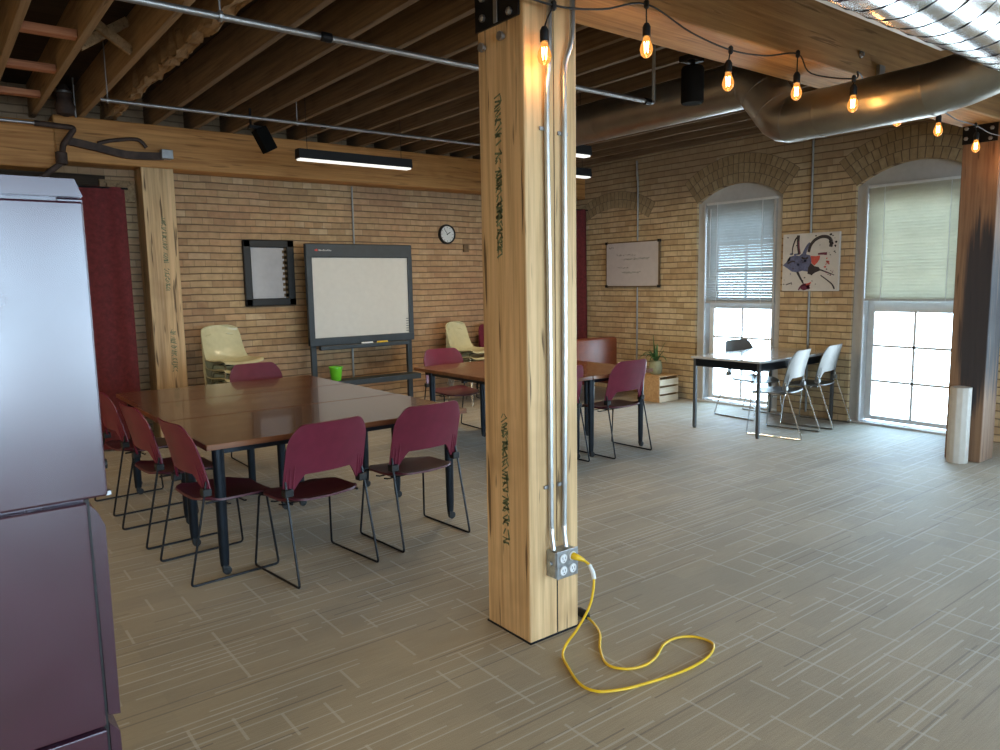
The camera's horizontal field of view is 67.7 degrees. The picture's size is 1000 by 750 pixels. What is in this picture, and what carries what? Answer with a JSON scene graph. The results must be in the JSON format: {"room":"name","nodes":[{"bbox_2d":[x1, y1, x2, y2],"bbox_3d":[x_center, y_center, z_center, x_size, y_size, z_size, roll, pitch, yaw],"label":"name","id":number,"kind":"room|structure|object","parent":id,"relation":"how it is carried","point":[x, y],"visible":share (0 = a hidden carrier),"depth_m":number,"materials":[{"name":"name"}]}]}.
{"room":"loft meeting room","nodes":[
{"label":"loft meeting room","id":0,"kind":"room"},
{"bbox_2d":[0,0,256,98],"bbox_3d":[1.177,-2.270,2.253,11.600,0.100,15.100,-6,9,-37],"label":"ceiling","id":1,"kind":"structure","parent":0,"point":[30,47],"depth_m":5.86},
{"bbox_2d":[0,0,30,79],"bbox_3d":[-0.290,-1.901,1.119,0.050,0.300,14.450,-6,9,-37],"label":"joist","id":2,"kind":"object","parent":1,"relation":"attached to","point":[12,12],"visible":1,"depth_m":4.72,"materials":[{"name":"brown wood"}]},
{"bbox_2d":[54,77,76,117],"bbox_3d":[-3.951,-2.526,6.755,0.173,0.350,0.170,-6,9,-37],"label":"spotlight","id":3,"kind":"object","parent":1,"relation":"attached to","point":[64,106],"visible":1,"depth_m":6.71,"materials":[{"name":"metal"}]},
{"bbox_2d":[26,0,113,117],"bbox_3d":[0.002,-1.934,1.343,0.050,0.300,14.450,-6,9,-37],"label":"joist","id":4,"kind":"object","parent":1,"relation":"attached to","point":[84,16],"visible":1,"depth_m":5.25,"materials":[{"name":"brown wood"}]},
{"bbox_2d":[0,86,40,97],"bbox_3d":[-4.032,-2.368,6.232,0.316,0.050,0.090,-6,9,-37],"label":"board","id":5,"kind":"object","parent":4,"relation":"attached to","point":[5,90],"visible":1,"depth_m":6.21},
{"bbox_2d":[6,58,56,73],"bbox_3d":[-3.469,-2.286,5.509,0.316,0.050,0.090,-6,9,-37],"label":"board","id":6,"kind":"object","parent":4,"relation":"attached to","point":[12,63],"visible":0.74,"depth_m":5.49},
{"bbox_2d":[19,21,77,40],"bbox_3d":[-2.887,-2.201,4.763,0.316,0.050,0.090,-6,9,-37],"label":"board","id":7,"kind":"object","parent":4,"relation":"attached to","point":[29,27],"visible":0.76,"depth_m":4.74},
{"bbox_2d":[71,0,195,116],"bbox_3d":[0.295,-1.967,1.567,0.050,0.300,14.450,-6,9,-37],"label":"joist","id":8,"kind":"object","parent":1,"relation":"attached to","point":[146,24],"visible":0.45,"depth_m":5.45,"materials":[{"name":"brown wood"}]},
{"bbox_2d":[81,16,132,55],"bbox_3d":[-2.734,-2.369,5.150,0.354,0.270,0.100,-6,9,-37],"label":"cross bridging","id":9,"kind":"object","parent":8,"relation":"attached to","point":[103,31],"visible":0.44,"depth_m":5.15,"materials":[{"name":"brown wood"}]},
{"bbox_2d":[100,0,252,119],"bbox_3d":[0.506,-2.001,1.728,0.115,0.280,14.450,-6,9,-37],"label":"joist","id":10,"kind":"object","parent":1,"relation":"attached to","point":[188,31],"visible":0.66,"depth_m":5.47,"materials":[{"name":"brown wood"}]},
{"bbox_2d":[142,0,334,124],"bbox_3d":[0.800,-2.025,1.955,0.050,0.300,14.450,-6,9,-37],"label":"joist","id":11,"kind":"object","parent":1,"relation":"attached to","point":[235,45],"visible":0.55,"depth_m":5.56,"materials":[{"name":"brown wood"}]},
{"bbox_2d":[100,40,479,145],"bbox_3d":[-1.663,-2.516,6.866,3.650,0.474,0.058,-6,9,-37],"label":"pipe","id":12,"kind":"object","parent":1,"relation":"hanging from","point":[107,100],"visible":0.91,"depth_m":6.58,"materials":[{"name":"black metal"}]},
{"bbox_2d":[183,0,418,128],"bbox_3d":[1.109,-2.060,2.192,0.050,0.300,14.450,-6,9,-37],"label":"joist","id":13,"kind":"object","parent":1,"relation":"attached to","point":[348,19],"visible":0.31,"depth_m":5.60,"materials":[{"name":"brown wood"}]},
{"bbox_2d":[219,0,474,132],"bbox_3d":[1.405,-2.094,2.419,0.050,0.300,14.450,-6,9,-37],"label":"joist","id":14,"kind":"object","parent":1,"relation":"attached to","point":[421,19],"visible":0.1,"depth_m":5.61,"materials":[{"name":"brown wood"}]},
{"bbox_2d":[247,108,276,153],"bbox_3d":[-2.231,-2.280,6.979,0.246,0.391,0.120,-6,9,-37],"label":"speaker","id":15,"kind":"object","parent":14,"relation":"hanging from","point":[266,143],"visible":0.98,"depth_m":6.95},
{"bbox_2d":[295,98,412,169],"bbox_3d":[-1.397,-2.412,7.169,1.200,0.766,0.110,-6,9,-37],"label":"tube light","id":16,"kind":"object","parent":1,"relation":"hanging from","point":[301,154],"visible":0.93,"depth_m":7.14,"materials":[{"name":"black plastic"}]},
{"bbox_2d":[297,158,410,169],"bbox_3d":[-1.390,-2.040,7.216,1.180,0.016,0.084,-6,9,-37],"label":"diffuser","id":17,"kind":"object","parent":16,"relation":"attached to","point":[342,161],"depth_m":7.20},
{"bbox_2d":[254,13,477,134],"bbox_3d":[1.701,-2.127,2.646,0.050,0.300,14.450,-6,9,-37],"label":"joist","id":18,"kind":"object","parent":1,"relation":"attached to","point":[459,36],"visible":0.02,"depth_m":6.04,"materials":[{"name":"brown wood"}]},
{"bbox_2d":[118,0,654,105],"bbox_3d":[-1.729,-1.913,3.025,7.080,0.706,0.061,-6,9,-37],"label":"pipe","id":19,"kind":"object","parent":1,"relation":"hanging from","point":[326,37],"visible":0.72,"depth_m":3.69,"materials":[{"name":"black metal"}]},
{"bbox_2d":[286,23,587,139],"bbox_3d":[1.998,-2.161,2.874,0.050,0.300,14.450,-6,9,-37],"label":"joist","id":20,"kind":"object","parent":1,"relation":"attached to","point":[437,74],"visible":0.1,"depth_m":6.63,"materials":[{"name":"brown wood"}]},
{"bbox_2d":[426,135,479,154],"bbox_3d":[3.479,-2.329,4.011,0.050,0.300,14.450,-6,9,-37],"label":"joist","id":21,"kind":"object","parent":1,"relation":"attached to","point":[450,147],"visible":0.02,"depth_m":9.21,"materials":[{"name":"brown wood"}]},
{"bbox_2d":[450,146,479,157],"bbox_3d":[3.775,-2.363,4.238,0.050,0.300,14.450,-6,9,-37],"label":"joist","id":22,"kind":"object","parent":1,"relation":"attached to","point":[472,151],"visible":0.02,"depth_m":9.60,"materials":[{"name":"brown wood"}]},
{"bbox_2d":[317,27,628,143],"bbox_3d":[2.294,-2.195,3.101,0.050,0.300,14.450,-6,9,-37],"label":"joist","id":23,"kind":"object","parent":1,"relation":"attached to","point":[589,39],"visible":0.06,"depth_m":6.82,"materials":[{"name":"brown wood"}]},
{"bbox_2d":[676,50,704,105],"bbox_3d":[1.131,-1.921,4.503,0.184,0.544,0.184,-6,9,-37],"label":"ceiling speaker","id":24,"kind":"object","parent":23,"relation":"hanging from","point":[692,74],"visible":0.88,"depth_m":4.47,"materials":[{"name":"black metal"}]},
{"bbox_2d":[346,38,665,146],"bbox_3d":[2.590,-2.228,3.329,0.050,0.300,14.450,-6,9,-37],"label":"joist","id":25,"kind":"object","parent":1,"relation":"attached to","point":[629,48],"visible":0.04,"depth_m":7.03,"materials":[{"name":"brown wood"}]},
{"bbox_2d":[374,48,687,149],"bbox_3d":[2.886,-2.262,3.556,0.050,0.300,14.450,-6,9,-37],"label":"joist","id":26,"kind":"object","parent":1,"relation":"attached to","point":[665,57],"visible":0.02,"depth_m":6.23,"materials":[{"name":"brown wood"}]},
{"bbox_2d":[401,58,724,152],"bbox_3d":[3.183,-2.296,3.783,0.050,0.300,14.450,-6,9,-37],"label":"joist","id":27,"kind":"object","parent":1,"relation":"attached to","point":[671,72],"visible":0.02,"depth_m":6.57,"materials":[{"name":"brown wood"}]},
{"bbox_2d":[576,100,591,157],"bbox_3d":[0.386,-2.372,6.616,1.100,0.766,0.110,-6,9,-37],"label":"tube light","id":28,"kind":"object","parent":1,"relation":"hanging from","point":[582,151],"visible":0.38,"depth_m":6.90,"materials":[{"name":"black plastic"}]},
{"bbox_2d":[576,119,756,161],"bbox_3d":[4.961,-2.498,5.147,0.050,0.300,14.450,-6,9,-37],"label":"joist","id":29,"kind":"object","parent":1,"relation":"attached to","point":[747,124],"visible":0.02,"depth_m":8.84,"materials":[{"name":"brown wood"}]},
{"bbox_2d":[576,127,761,166],"bbox_3d":[5.257,-2.532,5.375,0.050,0.300,14.450,-6,9,-37],"label":"joist","id":30,"kind":"object","parent":1,"relation":"attached to","point":[755,130],"visible":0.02,"depth_m":9.31,"materials":[{"name":"brown wood"}]},
{"bbox_2d":[589,112,750,151],"bbox_3d":[4.664,-2.464,4.920,0.050,0.300,14.450,-6,9,-37],"label":"joist","id":31,"kind":"object","parent":1,"relation":"attached to","point":[743,116],"visible":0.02,"depth_m":8.37,"materials":[{"name":"brown wood"}]},
{"bbox_2d":[584,86,817,144],"bbox_3d":[4.368,-2.431,4.693,0.050,0.300,14.450,-6,9,-37],"label":"joist","id":32,"kind":"object","parent":1,"relation":"attached to","point":[810,88],"visible":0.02,"depth_m":7.80,"materials":[{"name":"brown wood"}]},
{"bbox_2d":[816,0,999,71],"bbox_3d":[2.715,-1.916,3.600,5.800,0.992,0.592,-6,9,-37],"label":"spiral duct","id":33,"kind":"object","parent":1,"relation":"hanging from","point":[969,29],"visible":1,"depth_m":2.80,"materials":[{"name":"metal"}]},
{"bbox_2d":[0,81,483,434],"bbox_3d":[-3.312,-1.140,8.270,11.600,3.500,0.350,-6,9,-37],"label":"wall","id":34,"kind":"structure","parent":0,"point":[214,214],"depth_m":8.75,"materials":[{"name":"beige brick"}]},
{"bbox_2d":[0,117,55,171],"bbox_3d":[-5.837,-1.950,5.763,4.115,0.420,0.350,-6,9,-37],"label":"timber beam","id":35,"kind":"structure","parent":34,"relation":"attached to","point":[26,147],"depth_m":6.74,"materials":[{"name":"orange wood"}]},
{"bbox_2d":[0,118,75,176],"bbox_3d":[-4.996,-1.851,6.054,2.780,0.669,0.100,-6,9,-37],"label":"sprinkler riser","id":36,"kind":"object","parent":35,"relation":"attached to","point":[61,158],"visible":0.82,"depth_m":6.76,"materials":[{"name":"metal"}]},
{"bbox_2d":[0,169,104,185],"bbox_3d":[-4.772,-0.543,6.931,2.160,2.700,0.070,-6,9,-37],"label":"door","id":37,"kind":"structure","parent":34,"relation":"in","point":[80,179],"depth_m":7.20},
{"bbox_2d":[98,179,135,202],"bbox_3d":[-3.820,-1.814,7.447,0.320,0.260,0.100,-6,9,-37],"label":"door frame","id":38,"kind":"structure","parent":34,"relation":"attached to","point":[130,197],"depth_m":7.48,"materials":[{"name":"brown wood"}]},
{"bbox_2d":[242,240,295,306],"bbox_3d":[-2.640,-1.168,8.537,0.590,0.745,0.050,-6,9,-37],"label":"picture frame","id":39,"kind":"object","parent":34,"relation":"attached to","point":[268,265],"visible":1,"depth_m":8.53,"materials":[{"name":"black plastic"}]},
{"bbox_2d":[48,114,584,199],"bbox_3d":[-1.525,-2.525,9.093,6.830,0.420,0.300,-6,9,-37],"label":"timber beam","id":40,"kind":"structure","parent":34,"relation":"attached to","point":[195,151],"depth_m":8.03,"materials":[{"name":"orange wood"}]},
{"bbox_2d":[67,137,173,159],"bbox_3d":[-3.657,-2.200,7.186,0.930,0.210,0.100,-6,9,-37],"label":"iron bracket","id":41,"kind":"object","parent":40,"relation":"attached to","point":[163,154],"visible":0.97,"depth_m":7.19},
{"bbox_2d":[438,224,455,243],"bbox_3d":[-0.710,-1.882,9.965,0.264,0.264,0.045,-6,9,-37],"label":"wall clock","id":42,"kind":"object","parent":34,"relation":"attached to","point":[446,233],"visible":1,"depth_m":9.95,"materials":[{"name":"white plastic"}]},
{"bbox_2d":[89,385,999,749],"bbox_3d":[1.237,1.311,2.705,11.600,0.120,15.100,-6,9,-37],"label":"floor","id":43,"kind":"structure","parent":0,"point":[843,581],"depth_m":3.69,"materials":[{"name":"tile"}]},
{"bbox_2d":[0,175,121,749],"bbox_3d":[-1.424,0.498,1.683,0.940,1.838,0.500,-6,9,-37],"label":"refrigerator","id":44,"kind":"object","parent":43,"relation":"on","point":[59,688],"visible":1,"depth_m":1.66,"materials":[{"name":"metal"}]},
{"bbox_2d":[77,185,139,449],"bbox_3d":[-4.133,-0.496,6.970,1.370,2.535,0.065,-6,9,-37],"label":"curtain","id":45,"kind":"object","parent":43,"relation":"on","point":[104,208],"visible":0.34,"depth_m":7.22,"materials":[{"name":"red fabric"}]},
{"bbox_2d":[94,392,182,516],"bbox_3d":[-2.695,0.519,5.532,0.526,0.873,0.517,-7,10,-41],"label":"chair","id":46,"kind":"object","parent":43,"relation":"on","point":[111,419],"visible":0.65,"depth_m":5.29,"materials":[{"name":"red plastic"}]},
{"bbox_2d":[134,167,187,437],"bbox_3d":[-3.503,-0.709,7.755,0.305,2.780,0.301,-6,9,-37],"label":"timber post","id":47,"kind":"object","parent":43,"relation":"on","point":[154,187],"visible":0.95,"depth_m":7.61,"materials":[{"name":"brown wood"}]},
{"bbox_2d":[118,402,217,549],"bbox_3d":[-2.146,0.595,4.861,0.526,0.873,0.517,-7,10,-41],"label":"chair","id":48,"kind":"object","parent":43,"relation":"on","point":[142,436],"visible":0.84,"depth_m":4.64,"materials":[{"name":"red plastic"}]},
{"bbox_2d":[157,417,278,586],"bbox_3d":[-1.629,0.660,4.279,0.526,0.873,0.517,-7,10,-41],"label":"chair","id":49,"kind":"object","parent":43,"relation":"on","point":[185,456],"visible":0.94,"depth_m":4.12,"materials":[{"name":"red plastic"}]},
{"bbox_2d":[116,375,346,493],"bbox_3d":[-2.189,0.483,6.215,1.640,0.753,0.783,-6,9,-37],"label":"meeting table","id":50,"kind":"object","parent":43,"relation":"on","point":[138,398],"visible":0.52,"depth_m":6.04,"materials":[{"name":"brown wood"}]},
{"bbox_2d":[230,362,282,466],"bbox_3d":[-2.156,0.343,6.853,0.517,0.873,0.526,-6,9,-37],"label":"chair","id":51,"kind":"object","parent":43,"relation":"on","point":[262,370],"visible":0.29,"depth_m":6.99,"materials":[{"name":"red plastic"}]},
{"bbox_2d":[134,383,394,523],"bbox_3d":[-1.702,0.556,5.574,1.680,0.753,0.806,-6,9,-37],"label":"meeting table","id":52,"kind":"object","parent":43,"relation":"on","point":[189,409],"visible":0.48,"depth_m":5.42,"materials":[{"name":"brown wood"}]},
{"bbox_2d":[167,394,466,574],"bbox_3d":[-1.169,0.633,4.891,1.700,0.753,0.911,-6,9,-37],"label":"meeting table","id":53,"kind":"object","parent":43,"relation":"on","point":[219,434],"visible":0.8,"depth_m":4.59,"materials":[{"name":"brown wood"}]},
{"bbox_2d":[255,416,378,588],"bbox_3d":[-1.064,0.656,4.233,0.517,0.873,0.526,-8,10,-44],"label":"chair","id":54,"kind":"object","parent":43,"relation":"on","point":[327,445],"visible":1,"depth_m":4.07,"materials":[{"name":"red plastic"}]},
{"bbox_2d":[303,243,420,396],"bbox_3d":[-1.633,-0.531,8.968,1.390,2.059,0.580,-6,9,-37],"label":"board","id":55,"kind":"object","parent":43,"relation":"on","point":[361,294],"visible":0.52,"depth_m":8.90,"materials":[{"name":"plastic"}]},
{"bbox_2d":[319,340,408,350],"bbox_3d":[-1.616,-0.367,8.954,1.170,0.068,0.071,-6,9,-37],"label":"tray","id":56,"kind":"object","parent":55,"relation":"on","point":[333,344],"depth_m":8.87,"materials":[{"name":"plastic"}]},
{"bbox_2d":[338,372,420,384],"bbox_3d":[-1.570,0.055,9.007,1.310,0.065,0.220,-6,9,-37],"label":"shelf","id":57,"kind":"object","parent":55,"relation":"attached to","point":[404,375],"depth_m":9.02,"materials":[{"name":"metal"}]},
{"bbox_2d":[360,400,469,552],"bbox_3d":[-0.559,0.584,4.734,0.517,0.873,0.526,-7,10,-41],"label":"chair","id":58,"kind":"object","parent":43,"relation":"on","point":[420,427],"visible":1,"depth_m":4.56,"materials":[{"name":"red plastic"}]},
{"bbox_2d":[423,348,480,428],"bbox_3d":[-0.507,0.165,8.043,0.517,0.873,0.526,-6,9,-34],"label":"chair","id":59,"kind":"object","parent":43,"relation":"on","point":[441,356],"visible":0.65,"depth_m":8.14,"materials":[{"name":"red plastic"}]},
{"bbox_2d":[446,344,473,405],"bbox_3d":[-0.420,-0.036,9.820,0.508,0.817,0.501,4,9,32],"label":"shell chair","id":60,"kind":"object","parent":43,"relation":"on","point":[446,344],"visible":0.11,"depth_m":9.75,"materials":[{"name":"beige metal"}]},
{"bbox_2d":[446,339,482,399],"bbox_3d":[-0.421,-0.121,9.810,0.508,0.817,0.501,4,9,32],"label":"shell chair","id":61,"kind":"object","parent":60,"relation":"on","point":[446,339],"visible":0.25,"depth_m":9.77,"materials":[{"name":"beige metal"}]},
{"bbox_2d":[446,328,483,387],"bbox_3d":[-0.423,-0.205,9.799,0.508,0.817,0.501,4,9,32],"label":"shell chair","id":62,"kind":"object","parent":61,"relation":"on","point":[476,356],"visible":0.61,"depth_m":9.74,"materials":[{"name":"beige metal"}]},
{"bbox_2d":[445,321,483,386],"bbox_3d":[-0.424,-0.289,9.788,0.508,0.817,0.501,4,9,32],"label":"shell chair","id":63,"kind":"object","parent":62,"relation":"on","point":[459,339],"visible":0.8,"depth_m":9.90,"materials":[{"name":"beige plastic"}]},
{"bbox_2d":[414,361,592,457],"bbox_3d":[-0.018,0.340,7.059,0.770,0.753,1.750,-6,9,-37],"label":"meeting table","id":64,"kind":"object","parent":43,"relation":"on","point":[474,372],"visible":0.44,"depth_m":7.27,"materials":[{"name":"brown wood"}]},
{"bbox_2d":[475,0,578,644],"bbox_3d":[0.123,-0.221,3.325,0.322,2.800,0.318,-6,9,-37],"label":"timber post","id":65,"kind":"object","parent":43,"relation":"on","point":[527,603],"visible":0.98,"depth_m":3.21,"materials":[{"name":"brown wood"}]},
{"bbox_2d":[539,0,555,550],"bbox_3d":[0.208,-0.409,3.139,0.063,2.382,0.049,-6,9,-37],"label":"conduit","id":66,"kind":"object","parent":65,"relation":"attached to","point":[546,128],"visible":0.95,"depth_m":3.15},
{"bbox_2d":[547,545,577,579],"bbox_3d":[0.276,0.830,3.317,0.139,0.128,0.076,-6,9,-37],"label":"outlet box","id":67,"kind":"object","parent":65,"relation":"attached to","point":[560,565],"visible":0.98,"depth_m":3.29,"materials":[{"name":"grey metal"}]},
{"bbox_2d":[557,0,574,546],"bbox_3d":[0.288,-0.418,3.200,0.087,2.382,0.049,-6,9,-37],"label":"conduit","id":68,"kind":"object","parent":65,"relation":"attached to","point":[564,134],"visible":1,"depth_m":3.19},
{"bbox_2d":[477,360,652,456],"bbox_3d":[0.606,0.269,7.538,0.790,0.753,1.750,-6,9,-37],"label":"meeting table","id":69,"kind":"object","parent":43,"relation":"on","point":[600,372],"visible":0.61,"depth_m":7.02,"materials":[{"name":"brown wood"}]},
{"bbox_2d":[577,365,589,461],"bbox_3d":[0.424,0.339,6.542,0.517,0.873,0.526,-7,9,-40],"label":"chair","id":70,"kind":"object","parent":43,"relation":"on","point":[579,367],"visible":0.2,"depth_m":6.55,"materials":[{"name":"red plastic"}]},
{"bbox_2d":[577,336,616,393],"bbox_3d":[1.009,-0.084,9.946,0.870,0.840,0.700,-6,9,-37],"label":"armchair","id":71,"kind":"object","parent":43,"relation":"on","point":[598,349],"visible":0.18,"depth_m":9.69,"materials":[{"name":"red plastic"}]},
{"bbox_2d":[579,359,651,458],"bbox_3d":[1.053,0.277,6.950,0.517,0.873,0.526,-7,9,-39],"label":"chair","id":72,"kind":"object","parent":43,"relation":"on","point":[626,375],"visible":0.88,"depth_m":6.75,"materials":[{"name":"red plastic"}]},
{"bbox_2d":[561,552,714,692],"bbox_3d":[0.521,1.005,3.147,0.669,0.401,0.625,3,8,28],"label":"extension cord","id":73,"kind":"object","parent":43,"relation":"on","point":[583,613],"visible":1,"depth_m":3.19,"materials":[{"name":"yellow rubber"}]},
{"bbox_2d":[644,372,677,402],"bbox_3d":[2.095,0.158,9.853,0.370,0.344,0.360,-6,9,-37],"label":"wooden crate","id":74,"kind":"object","parent":43,"relation":"on","point":[663,387],"visible":0.73,"depth_m":9.72,"materials":[{"name":"brown wood"}]},
{"bbox_2d":[642,336,666,374],"bbox_3d":[2.026,-0.265,9.755,0.351,0.521,0.272,2,8,24],"label":"potted plant","id":75,"kind":"object","parent":74,"relation":"on","point":[656,364],"visible":1,"depth_m":9.75,"materials":[{"name":"green plant"}]},
{"bbox_2d":[714,339,782,420],"bbox_3d":[2.887,0.035,8.618,0.522,0.873,0.592,-6,9,-33],"label":"chair","id":76,"kind":"object","parent":43,"relation":"on","point":[736,344],"visible":0.64,"depth_m":8.64,"materials":[{"name":"grey plastic"}]},
{"bbox_2d":[691,347,833,438],"bbox_3d":[2.874,0.151,8.095,1.470,0.775,0.835,-6,9,-37],"label":"work table","id":77,"kind":"object","parent":43,"relation":"on","point":[758,360],"visible":0.77,"depth_m":7.80,"materials":[{"name":"grey laminate"}]},
{"bbox_2d":[746,348,819,439],"bbox_3d":[2.894,0.162,7.612,0.592,0.873,0.522,6,10,42],"label":"chair","id":78,"kind":"object","parent":43,"relation":"on","point":[796,367],"visible":0.96,"depth_m":7.47,"materials":[{"name":"grey plastic"}]},
{"bbox_2d":[780,343,850,429],"bbox_3d":[3.429,0.093,8.091,0.592,0.873,0.522,6,10,44],"label":"chair","id":79,"kind":"object","parent":43,"relation":"on","point":[828,361],"visible":0.95,"depth_m":7.93,"materials":[{"name":"grey plastic"}]},
{"bbox_2d":[946,386,972,463],"bbox_3d":[3.902,0.420,6.333,0.164,0.648,0.164,-6,9,-37],"label":"paper roll","id":80,"kind":"object","parent":43,"relation":"on","point":[960,399],"visible":1,"depth_m":6.28,"materials":[{"name":"paper"}]},
{"bbox_2d":[944,122,999,462],"bbox_3d":[4.054,-0.665,6.322,0.308,2.800,0.280,-6,9,-37],"label":"timber post","id":81,"kind":"object","parent":43,"relation":"on","point":[975,339],"visible":0.97,"depth_m":6.22,"materials":[{"name":"brown wood"}]},
{"bbox_2d":[575,0,999,126],"bbox_3d":[0.373,-1.837,3.324,10.950,0.400,0.310,-6,9,-37],"label":"timber beam","id":82,"kind":"structure","parent":81,"relation":"on","point":[829,40],"depth_m":4.09,"materials":[{"name":"brown wood"}]},
{"bbox_2d":[533,0,999,135],"bbox_3d":[1.866,-1.688,4.129,5.401,0.156,0.194,-6,9,-37],"label":"cable","id":83,"kind":"object","parent":82,"relation":"hanging from","point":[539,1],"visible":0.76,"depth_m":3.54,"materials":[{"name":"black plastic"}]},
{"bbox_2d":[537,0,556,65],"bbox_3d":[0.191,-1.358,2.950,0.101,0.262,0.057,-6,9,-37],"label":"string light bulb","id":84,"kind":"object","parent":83,"relation":"hanging from","point":[544,32],"visible":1,"depth_m":2.94,"materials":[{"name":"orange glass"}]},
{"bbox_2d":[640,0,652,57],"bbox_3d":[0.646,-1.529,3.285,0.058,0.252,0.057,-6,9,-37],"label":"string light bulb","id":85,"kind":"object","parent":83,"relation":"hanging from","point":[646,29],"visible":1,"depth_m":3.28,"materials":[{"name":"orange glass"}]},
{"bbox_2d":[722,45,733,90],"bbox_3d":[1.127,-1.509,3.663,0.071,0.222,0.057,-6,9,-37],"label":"string light bulb","id":86,"kind":"object","parent":83,"relation":"hanging from","point":[728,64],"visible":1,"depth_m":3.66,"materials":[{"name":"orange glass"}]},
{"bbox_2d":[791,50,801,100],"bbox_3d":[1.604,-1.620,4.022,0.061,0.267,0.057,-6,9,-37],"label":"string light bulb","id":87,"kind":"object","parent":83,"relation":"hanging from","point":[796,77],"visible":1,"depth_m":4.02,"materials":[{"name":"orange glass"}]},
{"bbox_2d":[576,54,999,145],"bbox_3d":[1.433,-1.811,5.236,0.447,0.575,4.313,-6,9,-37],"label":"duct","id":88,"kind":"object","parent":82,"relation":"hanging from","point":[952,82],"visible":0.77,"depth_m":4.48,"materials":[{"name":"grey metal"}]},
{"bbox_3d":[-2.845,0.240,7.960,0.508,0.816,0.501,5,9,38],"label":"shell chair","id":89,"kind":"object","parent":43,"relation":"on","visible":0},
{"bbox_2d":[202,356,224,384],"bbox_3d":[-2.846,0.150,7.949,0.508,0.817,0.501,5,9,38],"label":"shell chair","id":90,"kind":"object","parent":89,"relation":"on","point":[206,378],"visible":0.18,"depth_m":7.85,"materials":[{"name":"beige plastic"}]},
{"bbox_2d":[202,351,229,383],"bbox_3d":[-2.848,0.061,7.938,0.508,0.817,0.501,5,9,38],"label":"shell chair","id":91,"kind":"object","parent":90,"relation":"on","point":[207,372],"visible":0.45,"depth_m":7.83,"materials":[{"name":"beige plastic"}]},
{"bbox_2d":[201,333,233,383],"bbox_3d":[-2.849,-0.028,7.926,0.508,0.817,0.501,5,9,38],"label":"shell chair","id":92,"kind":"object","parent":91,"relation":"on","point":[208,365],"visible":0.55,"depth_m":7.86,"materials":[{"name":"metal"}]},
{"bbox_2d":[201,324,263,382],"bbox_3d":[-2.851,-0.117,7.915,0.508,0.817,0.501,5,9,38],"label":"shell chair","id":93,"kind":"object","parent":92,"relation":"on","point":[218,347],"visible":0.92,"depth_m":8.00,"materials":[{"name":"beige plastic"}]},
{"bbox_2d":[576,118,999,442],"bbox_3d":[5.759,-0.975,5.752,0.350,3.500,14.750,-6,9,-37],"label":"wall","id":94,"kind":"structure","parent":0,"point":[668,312],"depth_m":9.63,"materials":[{"name":"beige brick"}]},
{"bbox_2d":[576,209,587,384],"bbox_3d":[0.965,-1.110,10.891,0.890,2.600,0.065,-6,9,-37],"label":"curtain","id":95,"kind":"object","parent":94,"relation":"hanging from","point":[581,259],"visible":0.18,"depth_m":11.03,"materials":[{"name":"red fabric"}]},
{"bbox_2d":[582,191,654,221],"bbox_3d":[1.645,-2.405,10.625,0.024,0.408,1.486,-6,9,-37],"label":"trim","id":96,"kind":"structure","parent":94,"relation":"attached to","point":[619,199],"depth_m":10.54,"materials":[{"name":"brick"}]},
{"bbox_2d":[605,239,660,287],"bbox_3d":[1.843,-1.548,10.412,0.027,0.646,1.014,-6,9,-37],"label":"whiteboard","id":97,"kind":"object","parent":94,"relation":"attached to","point":[631,263],"visible":1,"depth_m":10.38,"materials":[{"name":"white plastic"}]},
{"bbox_2d":[636,161,638,359],"bbox_3d":[1.908,-1.371,10.400,0.024,3.150,0.046,-6,9,-37],"label":"conduit","id":98,"kind":"object","parent":94,"relation":"attached to","point":[637,177],"visible":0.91,"depth_m":10.40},
{"bbox_2d":[697,183,782,410],"bbox_3d":[3.033,-0.986,9.277,0.320,2.730,1.200,-6,9,-37],"label":"window","id":99,"kind":"structure","parent":94,"relation":"in","point":[706,316],"depth_m":9.40,"materials":[{"name":"grey paint"}]},
{"bbox_2d":[705,196,778,303],"bbox_3d":[2.929,-1.502,9.106,0.049,1.250,0.990,-6,9,-37],"label":"window blind","id":100,"kind":"object","parent":99,"relation":"attached to","point":[745,223],"visible":1,"depth_m":9.10,"materials":[{"name":"white paint"}]},
{"bbox_2d":[685,152,799,203],"bbox_3d":[2.889,-2.399,9.005,0.024,0.541,1.604,-6,9,-37],"label":"trim","id":101,"kind":"structure","parent":94,"relation":"attached to","point":[773,171],"depth_m":8.93,"materials":[{"name":"brick"}]},
{"bbox_2d":[804,139,814,411],"bbox_3d":[3.482,-1.143,8.382,0.024,3.150,0.044,-6,9,-37],"label":"conduit","id":102,"kind":"object","parent":94,"relation":"attached to","point":[813,140],"visible":0.66,"depth_m":8.40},
{"bbox_2d":[782,231,840,290],"bbox_3d":[3.483,-1.266,8.355,0.037,0.644,0.670,-6,9,-37],"label":"painting","id":103,"kind":"object","parent":94,"relation":"attached to","point":[811,261],"visible":1,"depth_m":8.32,"materials":[{"name":"fabric"}]},
{"bbox_2d":[839,122,962,185],"bbox_3d":[4.148,-2.216,7.391,0.024,0.541,1.604,-6,9,-37],"label":"brick arch","id":104,"kind":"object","parent":94,"relation":"attached to","point":[915,141],"depth_m":7.48,"materials":[{"name":"brick"}]},
{"bbox_2d":[847,159,961,434],"bbox_3d":[4.292,-0.804,7.664,0.320,2.730,1.200,-6,9,-37],"label":"window","id":105,"kind":"structure","parent":94,"relation":"in","point":[864,312],"depth_m":7.91,"materials":[{"name":"grey paint"}]},
{"bbox_2d":[864,176,960,301],"bbox_3d":[4.190,-1.345,7.497,0.036,1.200,0.990,-6,9,-37],"label":"window blind","id":106,"kind":"object","parent":105,"relation":"attached to","point":[913,225],"visible":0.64,"depth_m":7.52,"materials":[{"name":"fabric"}]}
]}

